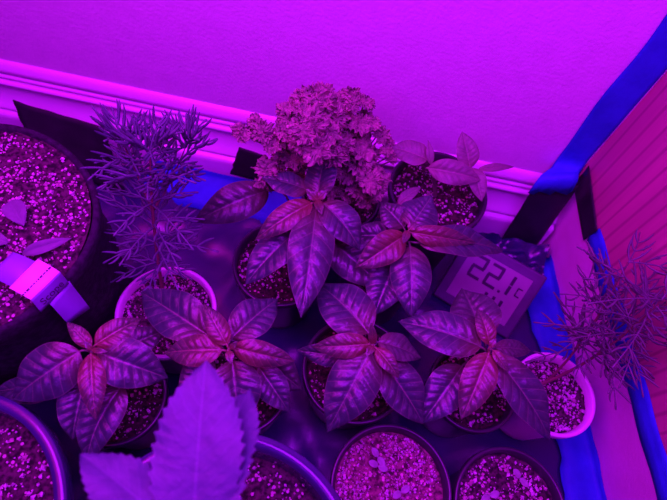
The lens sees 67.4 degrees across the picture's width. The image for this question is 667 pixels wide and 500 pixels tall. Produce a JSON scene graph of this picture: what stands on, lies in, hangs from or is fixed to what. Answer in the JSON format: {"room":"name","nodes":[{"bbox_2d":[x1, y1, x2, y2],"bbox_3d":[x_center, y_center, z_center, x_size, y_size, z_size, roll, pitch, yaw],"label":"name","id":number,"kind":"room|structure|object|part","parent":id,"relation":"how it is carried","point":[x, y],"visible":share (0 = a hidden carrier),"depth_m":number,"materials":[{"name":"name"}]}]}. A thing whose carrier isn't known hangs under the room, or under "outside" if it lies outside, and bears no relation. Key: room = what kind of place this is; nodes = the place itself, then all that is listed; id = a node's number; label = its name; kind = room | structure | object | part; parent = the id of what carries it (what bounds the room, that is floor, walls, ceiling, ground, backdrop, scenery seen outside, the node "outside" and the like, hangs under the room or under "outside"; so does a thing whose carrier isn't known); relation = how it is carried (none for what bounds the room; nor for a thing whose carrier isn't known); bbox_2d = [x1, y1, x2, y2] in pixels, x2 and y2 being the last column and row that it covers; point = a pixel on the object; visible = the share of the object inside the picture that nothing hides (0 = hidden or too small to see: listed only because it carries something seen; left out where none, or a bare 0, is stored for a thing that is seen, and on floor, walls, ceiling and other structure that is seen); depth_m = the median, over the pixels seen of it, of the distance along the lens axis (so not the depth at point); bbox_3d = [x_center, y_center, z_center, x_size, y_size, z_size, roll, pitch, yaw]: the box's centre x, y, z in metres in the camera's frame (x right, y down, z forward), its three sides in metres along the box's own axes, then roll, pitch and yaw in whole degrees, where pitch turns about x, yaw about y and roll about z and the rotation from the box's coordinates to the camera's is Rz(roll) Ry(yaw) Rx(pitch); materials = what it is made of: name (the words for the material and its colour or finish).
{"room":"indoor grow room","nodes":[
{"label":"indoor grow room","id":0,"kind":"room"},
{"bbox_2d":[0,0,666,173],"bbox_3d":[-0.548,-0.609,0.006,1.876,1.600,0.020,12,61,0],"label":"wall","id":1,"kind":"structure","parent":0,"point":[520,78],"depth_m":0.51,"materials":[{"name":"white paint"}]},
{"bbox_2d":[0,59,557,244],"bbox_3d":[-0.629,-0.235,0.640,1.876,0.120,0.025,12,61,0],"label":"baseboard","id":2,"kind":"structure","parent":1,"relation":"attached to","point":[65,94],"depth_m":0.61,"materials":[{"name":"paint"}]},
{"bbox_2d":[528,14,666,194],"bbox_3d":[0.282,-0.202,0.357,0.053,0.532,0.034,12,61,0],"label":"tape","id":3,"kind":"object","parent":1,"relation":"attached to","point":[650,63],"visible":1,"depth_m":0.50,"materials":[{"name":"blue plastic"}]},
{"bbox_2d":[388,151,486,270],"bbox_3d":[0.107,-0.032,0.603,0.109,0.137,0.109,12,61,0],"label":"pot","id":4,"kind":"object","parent":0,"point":[454,204],"depth_m":0.55,"materials":[{"name":"black plastic"}]},
{"bbox_2d":[578,72,666,454],"bbox_3d":[0.354,0.075,-0.162,0.020,1.176,1.051,3,61,-5],"label":"wall","id":5,"kind":"structure","parent":0,"point":[628,173],"depth_m":0.48,"materials":[{"name":"brown wood"}]},
{"bbox_2d":[543,193,656,499],"bbox_3d":[0.284,0.397,0.396,0.019,0.128,1.034,3,61,-5],"label":"baseboard","id":6,"kind":"structure","parent":5,"relation":"attached to","point":[625,472],"depth_m":0.53,"materials":[{"name":"paint"}]},
{"bbox_2d":[586,228,666,499],"bbox_3d":[0.282,0.330,0.359,0.003,0.030,0.792,3,61,-5],"label":"tape","id":7,"kind":"object","parent":5,"relation":"attached to","point":[648,432],"visible":0.56,"depth_m":0.46,"materials":[{"name":"blue plastic"}]},
{"bbox_3d":[-0.292,0.408,0.408,3.200,0.020,2.000,12,61,0],"label":"floor","id":8,"kind":"structure","parent":0,"visible":0},
{"bbox_2d":[13,100,596,497],"bbox_3d":[-0.158,0.200,0.450,1.017,0.185,0.765,12,61,0],"label":"tray","id":9,"kind":"object","parent":8,"relation":"on","point":[300,428],"visible":0.22,"depth_m":0.60,"materials":[{"name":"plastic"}]},
{"bbox_2d":[0,395,90,499],"bbox_3d":[-0.290,0.228,0.401,0.196,0.157,0.196,12,61,0],"label":"nursery pot","id":10,"kind":"object","parent":9,"relation":"on","point":[35,464],"visible":0.95,"depth_m":0.38,"materials":[{"name":"plastic"}]},
{"bbox_2d":[0,123,132,384],"bbox_3d":[-0.313,0.023,0.482,0.218,0.207,0.217,1,61,-6],"label":"pot","id":11,"kind":"object","parent":9,"relation":"on","point":[50,213],"visible":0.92,"depth_m":0.42,"materials":[{"name":"black plastic"}]},
{"bbox_2d":[0,252,89,322],"bbox_3d":[-0.225,0.030,0.388,0.058,0.044,0.032,30,62,10],"label":"plant label","id":12,"kind":"object","parent":11,"relation":"on","point":[41,283],"visible":1,"depth_m":0.37,"materials":[{"name":"plastic"}]},
{"bbox_2d":[9,259,58,299],"bbox_3d":[-0.221,0.022,0.369,0.021,0.002,0.028,28,62,9],"label":"print","id":13,"kind":"object","parent":12,"relation":"attached to","point":[34,280],"depth_m":0.37,"materials":[{"name":"white paper"}]},
{"bbox_3d":[-0.212,0.031,0.374,0.004,0.015,0.029,29,62,9],"label":"text panel","id":14,"kind":"part","parent":12,"relation":"part of","materials":[{"name":"plastic"}]},
{"bbox_2d":[0,317,169,452],"bbox_3d":[-0.197,0.138,0.445,0.138,0.185,0.092,-28,68,-20],"label":"plant","id":15,"kind":"object","parent":9,"relation":"on","point":[116,396],"visible":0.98,"depth_m":0.38,"materials":[{"name":"green plant"}]},
{"bbox_3d":[-0.197,0.153,0.487,0.085,0.097,0.085,12,61,0],"label":"pot","id":16,"kind":"part","parent":15,"relation":"part of","materials":[{"name":"black plastic"}]},
{"bbox_2d":[80,99,218,373],"bbox_3d":[-0.160,0.007,0.464,0.110,0.284,0.161,12,61,0],"label":"feathery plant","id":17,"kind":"object","parent":9,"relation":"on","point":[129,304],"visible":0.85,"depth_m":0.41,"materials":[{"name":"green plant"}]},
{"bbox_3d":[-0.159,-0.060,0.408,0.002,0.047,0.041,-24,67,-18],"label":"stem","id":18,"kind":"part","parent":17,"relation":"part of","materials":[{"name":"green plant"}]},
{"bbox_3d":[-0.156,-0.011,0.444,0.004,0.173,0.059,12,61,0],"label":"stem","id":19,"kind":"part","parent":17,"relation":"part of","materials":[{"name":"green plant"}]},
{"bbox_3d":[-0.168,0.082,0.530,0.096,0.097,0.096,12,61,0],"label":"pot","id":20,"kind":"part","parent":17,"relation":"part of","materials":[{"name":"white plastic"}]},
{"bbox_3d":[-0.135,-0.058,0.412,0.002,0.043,0.047,37,64,13],"label":"stem","id":21,"kind":"part","parent":17,"relation":"part of","materials":[{"name":"green plant"}]},
{"bbox_2d":[79,360,340,499],"bbox_3d":[-0.080,0.229,0.337,0.202,0.310,0.203,27,62,8],"label":"leaf plant","id":22,"kind":"object","parent":9,"relation":"on","point":[208,445],"visible":1,"depth_m":0.24,"materials":[{"name":"plant"}]},
{"bbox_3d":[-0.087,0.264,0.398,0.202,0.169,0.202,12,61,0],"label":"pot","id":23,"kind":"part","parent":22,"relation":"part of","materials":[{"name":"plastic"}]},
{"bbox_2d":[141,288,301,434],"bbox_3d":[-0.099,0.107,0.474,0.112,0.185,0.140,-16,64,-15],"label":"plant","id":24,"kind":"object","parent":9,"relation":"on","point":[244,362],"visible":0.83,"depth_m":0.41,"materials":[{"name":"green plant"}]},
{"bbox_3d":[-0.091,0.147,0.503,0.090,0.097,0.090,12,61,0],"label":"pot","id":25,"kind":"part","parent":24,"relation":"part of","materials":[{"name":"black plastic"}]},
{"bbox_2d":[144,159,300,223],"bbox_3d":[-0.140,-0.072,0.662,0.225,0.019,0.053,12,61,0],"label":"tape","id":26,"kind":"object","parent":9,"relation":"on","point":[214,182],"visible":0.29,"depth_m":0.67,"materials":[{"name":"blue plastic"}]},
{"bbox_2d":[195,160,379,327],"bbox_3d":[-0.047,0.016,0.513,0.125,0.215,0.162,-29,68,-20],"label":"plant","id":27,"kind":"object","parent":9,"relation":"on","point":[289,258],"visible":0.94,"depth_m":0.45,"materials":[{"name":"green plant"}]},
{"bbox_3d":[-0.060,0.036,0.568,0.100,0.097,0.100,12,61,0],"label":"pot","id":28,"kind":"part","parent":27,"relation":"part of","materials":[{"name":"black plastic"}]},
{"bbox_2d":[230,81,397,225],"bbox_3d":[-0.009,-0.060,0.526,0.160,0.273,0.110,-30,69,-21],"label":"potted plant","id":29,"kind":"object","parent":9,"relation":"on","point":[317,124],"visible":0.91,"depth_m":0.44,"materials":[{"name":"green plant"}]},
{"bbox_2d":[297,283,423,431],"bbox_3d":[0.021,0.120,0.475,0.117,0.195,0.127,12,61,0],"label":"plant","id":30,"kind":"object","parent":9,"relation":"on","point":[356,372],"visible":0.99,"depth_m":0.41,"materials":[{"name":"green plant"}]},
{"bbox_3d":[0.017,0.137,0.522,0.103,0.097,0.103,12,61,0],"label":"pot","id":31,"kind":"part","parent":30,"relation":"part of","materials":[{"name":"black plastic"}]},
{"bbox_2d":[329,424,451,499],"bbox_3d":[0.045,0.229,0.474,0.107,0.098,0.107,12,61,0],"label":"pot","id":32,"kind":"object","parent":9,"relation":"on","point":[383,461],"visible":1,"depth_m":0.45,"materials":[{"name":"black plastic"}]},
{"bbox_2d":[350,195,502,324],"bbox_3d":[0.074,0.024,0.538,0.148,0.188,0.107,-32,69,-21],"label":"plant","id":33,"kind":"object","parent":9,"relation":"on","point":[404,275],"visible":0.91,"depth_m":0.46,"materials":[{"name":"green plant"}]},
{"bbox_3d":[0.053,0.042,0.580,0.080,0.095,0.080,12,61,0],"label":"pot","id":34,"kind":"part","parent":33,"relation":"part of","materials":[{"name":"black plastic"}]},
{"bbox_2d":[388,132,512,270],"bbox_3d":[0.105,-0.048,0.579,0.119,0.193,0.110,32,63,11],"label":"potted plant","id":35,"kind":"object","parent":9,"relation":"on","point":[457,189],"visible":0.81,"depth_m":0.54,"materials":[{"name":"green plant"}]},
{"bbox_3d":[0.107,-0.071,0.530,0.023,0.055,0.005,-1,62,-7],"label":"stem","id":36,"kind":"part","parent":35,"relation":"part of","materials":[{"name":"green plant"}]},
{"bbox_2d":[398,288,549,439],"bbox_3d":[0.119,0.128,0.487,0.116,0.186,0.146,-10,63,-12],"label":"plant","id":37,"kind":"object","parent":9,"relation":"on","point":[470,388],"visible":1,"depth_m":0.42,"materials":[{"name":"green plant"}]},
{"bbox_3d":[0.131,0.155,0.526,0.086,0.095,0.086,12,61,0],"label":"pot","id":38,"kind":"part","parent":37,"relation":"part of","materials":[{"name":"black plastic"}]},
{"bbox_2d":[433,252,546,337],"bbox_3d":[0.191,0.044,0.617,0.104,0.065,0.078,31,62,10],"label":"thermometer","id":39,"kind":"object","parent":9,"relation":"on","point":[513,285],"visible":0.81,"depth_m":0.61,"materials":[{"name":"grey plastic"}]},
{"bbox_2d":[449,447,563,499],"bbox_3d":[0.150,0.248,0.476,0.101,0.097,0.101,12,61,0],"label":"pot","id":40,"kind":"object","parent":9,"relation":"on","point":[494,473],"visible":1,"depth_m":0.45,"materials":[{"name":"black plastic"}]},
{"bbox_2d":[527,255,606,499],"bbox_3d":[0.265,0.378,0.463,0.044,0.017,0.860,3,61,-5],"label":"tape","id":41,"kind":"object","parent":9,"relation":"on","point":[580,469],"visible":0.48,"depth_m":0.56,"materials":[{"name":"blue plastic"}]},
{"bbox_2d":[500,228,666,440],"bbox_3d":[0.241,0.092,0.488,0.113,0.245,0.166,12,61,0],"label":"feathery plant","id":42,"kind":"object","parent":9,"relation":"on","point":[571,397],"visible":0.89,"depth_m":0.45,"materials":[{"name":"green plant"}]},
{"bbox_3d":[0.216,0.164,0.536,0.084,0.087,0.084,12,61,0],"label":"pot","id":43,"kind":"part","parent":42,"relation":"part of","materials":[{"name":"white plastic"}]},
{"bbox_3d":[0.234,0.073,0.467,0.006,0.140,0.072,17,61,3],"label":"stem","id":44,"kind":"part","parent":42,"relation":"part of","materials":[{"name":"green plant"}]},
{"bbox_3d":[0.237,0.091,0.450,0.045,0.154,0.012,-36,71,-23],"label":"stem","id":45,"kind":"part","parent":42,"relation":"part of","materials":[{"name":"green plant"}]}
]}

